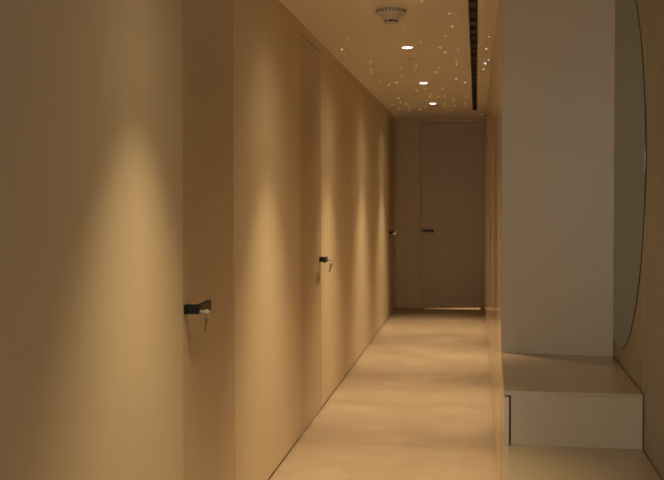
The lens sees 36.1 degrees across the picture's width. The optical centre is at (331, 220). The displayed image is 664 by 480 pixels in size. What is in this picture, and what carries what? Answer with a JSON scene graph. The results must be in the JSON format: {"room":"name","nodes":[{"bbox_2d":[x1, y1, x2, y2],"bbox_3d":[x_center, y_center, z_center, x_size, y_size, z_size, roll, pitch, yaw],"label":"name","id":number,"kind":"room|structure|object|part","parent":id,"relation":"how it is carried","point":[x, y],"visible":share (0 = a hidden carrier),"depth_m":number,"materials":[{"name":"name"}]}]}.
{"room":"hallway","nodes":[
{"label":"hallway","id":0,"kind":"room"},
{"bbox_2d":[0,0,395,479],"bbox_3d":[-0.353,0.068,5.506,0.150,2.485,16.000,0,1,8],"label":"wall","id":1,"kind":"structure","parent":0,"point":[91,158],"depth_m":3.24,"materials":[{"name":"paint"}]},
{"bbox_2d":[182,0,233,479],"bbox_3d":[-0.502,0.137,4.066,0.162,2.437,0.791,0,1,8],"label":"door","id":2,"kind":"structure","parent":1,"relation":"in","point":[207,25],"depth_m":4.04,"materials":[{"name":"paint"}]},
{"bbox_3d":[-0.506,0.323,3.711,0.054,0.035,0.048,0,1,8],"label":"handle","id":3,"kind":"part","parent":2,"relation":"part of","materials":[{"name":"black metal"}]},
{"bbox_3d":[-0.475,0.319,3.780,0.028,0.037,0.114,0,1,8],"label":"lever","id":4,"kind":"part","parent":2,"relation":"part of","materials":[{"name":"black metal"}]},
{"bbox_2d":[201,309,209,332],"bbox_3d":[-0.460,0.366,3.706,0.032,0.087,0.013,0,1,17],"label":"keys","id":5,"kind":"object","parent":2,"relation":"hanging from","point":[205,310],"visible":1,"depth_m":3.70,"materials":[{"name":"silver metal"}]},
{"bbox_2d":[300,34,327,436],"bbox_3d":[-0.154,0.086,6.529,0.162,2.437,0.820,0,1,8],"label":"door","id":6,"kind":"structure","parent":1,"relation":"in","point":[311,259],"depth_m":6.50,"materials":[{"name":"paint"}]},
{"bbox_2d":[388,118,394,317],"bbox_3d":[0.721,-0.043,12.711,0.162,2.437,0.870,0,1,8],"label":"door","id":7,"kind":"structure","parent":1,"relation":"in","point":[391,231],"depth_m":12.70,"materials":[{"name":"paint"}]},
{"bbox_2d":[268,308,497,479],"bbox_3d":[0.633,1.363,6.126,1.937,0.100,17.750,0,1,8],"label":"floor","id":8,"kind":"structure","parent":0,"point":[416,403],"depth_m":6.86,"materials":[{"name":"stone"}]},
{"bbox_2d":[485,115,485,264],"bbox_3d":[2.143,-0.072,12.662,0.476,2.498,1.106,0,1,8],"label":"tall cabinet","id":9,"kind":"object","parent":8,"relation":"on","point":[485,115],"visible":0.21,"depth_m":12.51,"materials":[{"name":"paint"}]},
{"bbox_3d":[1.955,-0.083,12.968,0.018,2.480,0.551,0,1,8],"label":"door","id":10,"kind":"part","parent":9,"relation":"part of","materials":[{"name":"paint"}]},
{"bbox_2d":[485,106,486,320],"bbox_3d":[1.988,-0.049,11.566,0.476,2.498,1.106,0,1,8],"label":"tall cabinet","id":11,"kind":"object","parent":8,"relation":"on","point":[486,106],"visible":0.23,"depth_m":11.37,"materials":[{"name":"paint"}]},
{"bbox_3d":[1.800,-0.061,11.872,0.018,2.480,0.551,0,1,8],"label":"door","id":12,"kind":"part","parent":11,"relation":"part of","materials":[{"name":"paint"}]},
{"bbox_3d":[1.723,-0.049,11.324,0.018,2.480,0.551,0,1,8],"label":"door","id":13,"kind":"part","parent":11,"relation":"part of","materials":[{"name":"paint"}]},
{"bbox_2d":[486,97,487,332],"bbox_3d":[1.833,-0.026,10.469,0.476,2.498,1.106,0,1,8],"label":"tall cabinet","id":14,"kind":"object","parent":8,"relation":"on","point":[487,97],"visible":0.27,"depth_m":10.34,"materials":[{"name":"paint"}]},
{"bbox_3d":[1.568,-0.026,10.227,0.018,2.480,0.551,0,1,8],"label":"door","id":15,"kind":"part","parent":14,"relation":"part of","materials":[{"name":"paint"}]},
{"bbox_2d":[487,79,489,359],"bbox_3d":[1.678,-0.004,9.373,0.476,2.498,1.106,0,1,8],"label":"tall cabinet","id":16,"kind":"object","parent":8,"relation":"on","point":[489,79],"visible":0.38,"depth_m":9.38,"materials":[{"name":"paint"}]},
{"bbox_3d":[1.490,-0.015,9.679,0.018,2.480,0.551,0,1,8],"label":"door","id":17,"kind":"part","parent":16,"relation":"part of","materials":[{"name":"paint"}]},
{"bbox_3d":[1.413,-0.004,9.131,0.018,2.480,0.551,0,1,8],"label":"door","id":18,"kind":"part","parent":16,"relation":"part of","materials":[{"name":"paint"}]},
{"bbox_2d":[489,60,491,385],"bbox_3d":[1.523,0.019,8.277,0.476,2.498,1.106,0,1,8],"label":"tall cabinet","id":19,"kind":"object","parent":8,"relation":"on","point":[491,60],"visible":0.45,"depth_m":8.26,"materials":[{"name":"paint"}]},
{"bbox_3d":[1.335,0.008,8.583,0.018,2.480,0.551,0,1,8],"label":"door","id":20,"kind":"part","parent":19,"relation":"part of","materials":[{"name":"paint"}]},
{"bbox_3d":[1.258,0.019,8.034,0.018,2.480,0.551,0,1,8],"label":"door","id":21,"kind":"part","parent":19,"relation":"part of","materials":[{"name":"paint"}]},
{"bbox_2d":[491,43,493,411],"bbox_3d":[1.368,0.042,7.180,0.476,2.498,1.106,0,1,8],"label":"tall cabinet","id":22,"kind":"object","parent":8,"relation":"on","point":[492,86],"visible":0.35,"depth_m":7.12,"materials":[{"name":"paint"}]},
{"bbox_3d":[1.180,0.030,7.486,0.018,2.480,0.551,0,1,8],"label":"door","id":23,"kind":"part","parent":22,"relation":"part of","materials":[{"name":"paint"}]},
{"bbox_3d":[1.103,0.042,6.938,0.018,2.480,0.551,0,1,8],"label":"door","id":24,"kind":"part","parent":22,"relation":"part of","materials":[{"name":"paint"}]},
{"bbox_2d":[493,7,497,450],"bbox_3d":[1.213,0.065,6.084,0.476,2.498,1.106,0,1,8],"label":"tall cabinet","id":25,"kind":"object","parent":8,"relation":"on","point":[496,24],"visible":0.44,"depth_m":6.03,"materials":[{"name":"paint"}]},
{"bbox_3d":[1.025,0.053,6.390,0.018,2.480,0.551,0,1,8],"label":"door","id":26,"kind":"part","parent":25,"relation":"part of","materials":[{"name":"paint"}]},
{"bbox_2d":[496,0,614,479],"bbox_3d":[1.057,0.087,4.984,0.477,2.498,1.115,0,1,8],"label":"wall","id":27,"kind":"structure","parent":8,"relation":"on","point":[556,65],"depth_m":4.45,"materials":[{"name":"paint"}]},
{"bbox_3d":[0.873,0.076,5.311,0.018,2.480,0.516,0,1,8],"label":"door","id":28,"kind":"part","parent":27,"relation":"part of","materials":[{"name":"paint"}]},
{"bbox_3d":[0.800,0.086,4.796,0.018,2.480,0.516,0,1,8],"label":"door","id":29,"kind":"part","parent":27,"relation":"part of","materials":[{"name":"paint"}]},
{"bbox_2d":[501,353,642,479],"bbox_3d":[0.917,0.970,4.049,0.487,0.748,0.914,0,1,8],"label":"bench","id":30,"kind":"object","parent":8,"relation":"on","point":[554,400],"visible":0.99,"depth_m":3.61,"materials":[{"name":"paint"}]},
{"bbox_3d":[0.687,0.977,4.059,0.017,0.719,0.865,0,1,9],"label":"drawer","id":31,"kind":"part","parent":30,"relation":"part of","materials":[{"name":"paint"}]},
{"bbox_2d":[501,353,642,398],"bbox_3d":[0.917,0.604,4.042,0.487,0.016,0.914,0,1,8],"label":"countertop","id":32,"kind":"structure","parent":30,"relation":"on","point":[524,374],"depth_m":3.89,"materials":[{"name":"paint"}]},
{"bbox_2d":[613,356,642,393],"bbox_3d":[1.151,0.600,3.982,0.002,0.007,0.862,0,1,9],"label":"trim","id":33,"kind":"structure","parent":30,"relation":"attached to","point":[613,356],"depth_m":3.94,"materials":[{"name":"brown"}]},
{"bbox_2d":[279,0,497,117],"bbox_3d":[0.532,-1.232,5.354,1.937,0.120,16.300,0,1,8],"label":"ceiling","id":34,"kind":"structure","parent":0,"point":[427,22],"depth_m":7.17,"materials":[{"name":"paint"}]},
{"bbox_2d":[376,7,405,24],"bbox_3d":[0.329,-1.138,5.708,0.171,0.082,0.171,0,1,8],"label":"smoke detector","id":35,"kind":"object","parent":34,"relation":"attached to","point":[389,15],"visible":1,"depth_m":5.66,"materials":[{"name":"beige plastic"}]},
{"bbox_2d":[468,0,477,109],"bbox_3d":[0.978,-1.246,7.038,0.052,0.081,10.259,0,1,8],"label":"ceiling vent","id":36,"kind":"object","parent":34,"relation":"in","point":[472,4],"visible":1,"depth_m":7.12,"materials":[{"name":"black metal"}]},
{"bbox_3d":[0.978,-1.224,7.039,0.003,0.024,10.247,0,1,8],"label":"blade","id":37,"kind":"part","parent":36,"relation":"part of","materials":[{"name":"black metal"}]},
{"bbox_2d":[396,117,484,308],"bbox_3d":[1.662,-0.092,13.375,1.937,2.492,0.150,0,1,8],"label":"wall","id":38,"kind":"structure","parent":0,"point":[408,130],"depth_m":13.39,"materials":[{"name":"paint"}]},
{"bbox_2d":[420,123,482,308],"bbox_3d":[1.562,-0.056,13.335,0.808,2.437,0.158,0,1,8],"label":"door","id":39,"kind":"structure","parent":38,"relation":"in","point":[451,153],"depth_m":13.32,"materials":[{"name":"paint"}]},
{"bbox_2d":[504,445,660,479],"bbox_3d":[0.672,1.100,2.458,0.505,0.555,2.310,0,1,8],"label":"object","id":40,"kind":"structure","parent":0,"point":[521,462],"depth_m":3.37,"materials":[{"name":"paint"}]},
{"bbox_2d":[613,0,663,479],"bbox_3d":[1.372,0.081,5.263,0.239,2.500,16.000,0,1,8],"label":"wall","id":41,"kind":"structure","parent":0,"point":[653,395],"depth_m":3.33,"materials":[{"name":"paint"}]},
{"bbox_2d":[614,0,645,392],"bbox_3d":[1.152,-0.274,3.964,0.002,1.734,0.862,0,1,9],"label":"wall panel","id":42,"kind":"object","parent":41,"relation":"attached to","point":[631,357],"visible":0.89,"depth_m":3.65,"materials":[{"name":"paint"}]},
{"bbox_2d":[613,0,645,348],"bbox_3d":[1.148,-0.227,3.953,0.003,1.520,0.883,0,1,9],"label":"mirror","id":43,"kind":"object","parent":42,"relation":"attached to","point":[629,92],"visible":1,"depth_m":3.96,"materials":[{"name":"black mirror"}]},
{"bbox_2d":[643,449,661,479],"bbox_3d":[0.910,0.825,2.419,0.003,0.005,2.309,0,1,9],"label":"trim","id":44,"kind":"structure","parent":41,"relation":"attached to","point":[643,449],"depth_m":3.35,"materials":[{"name":"brown"}]}
]}

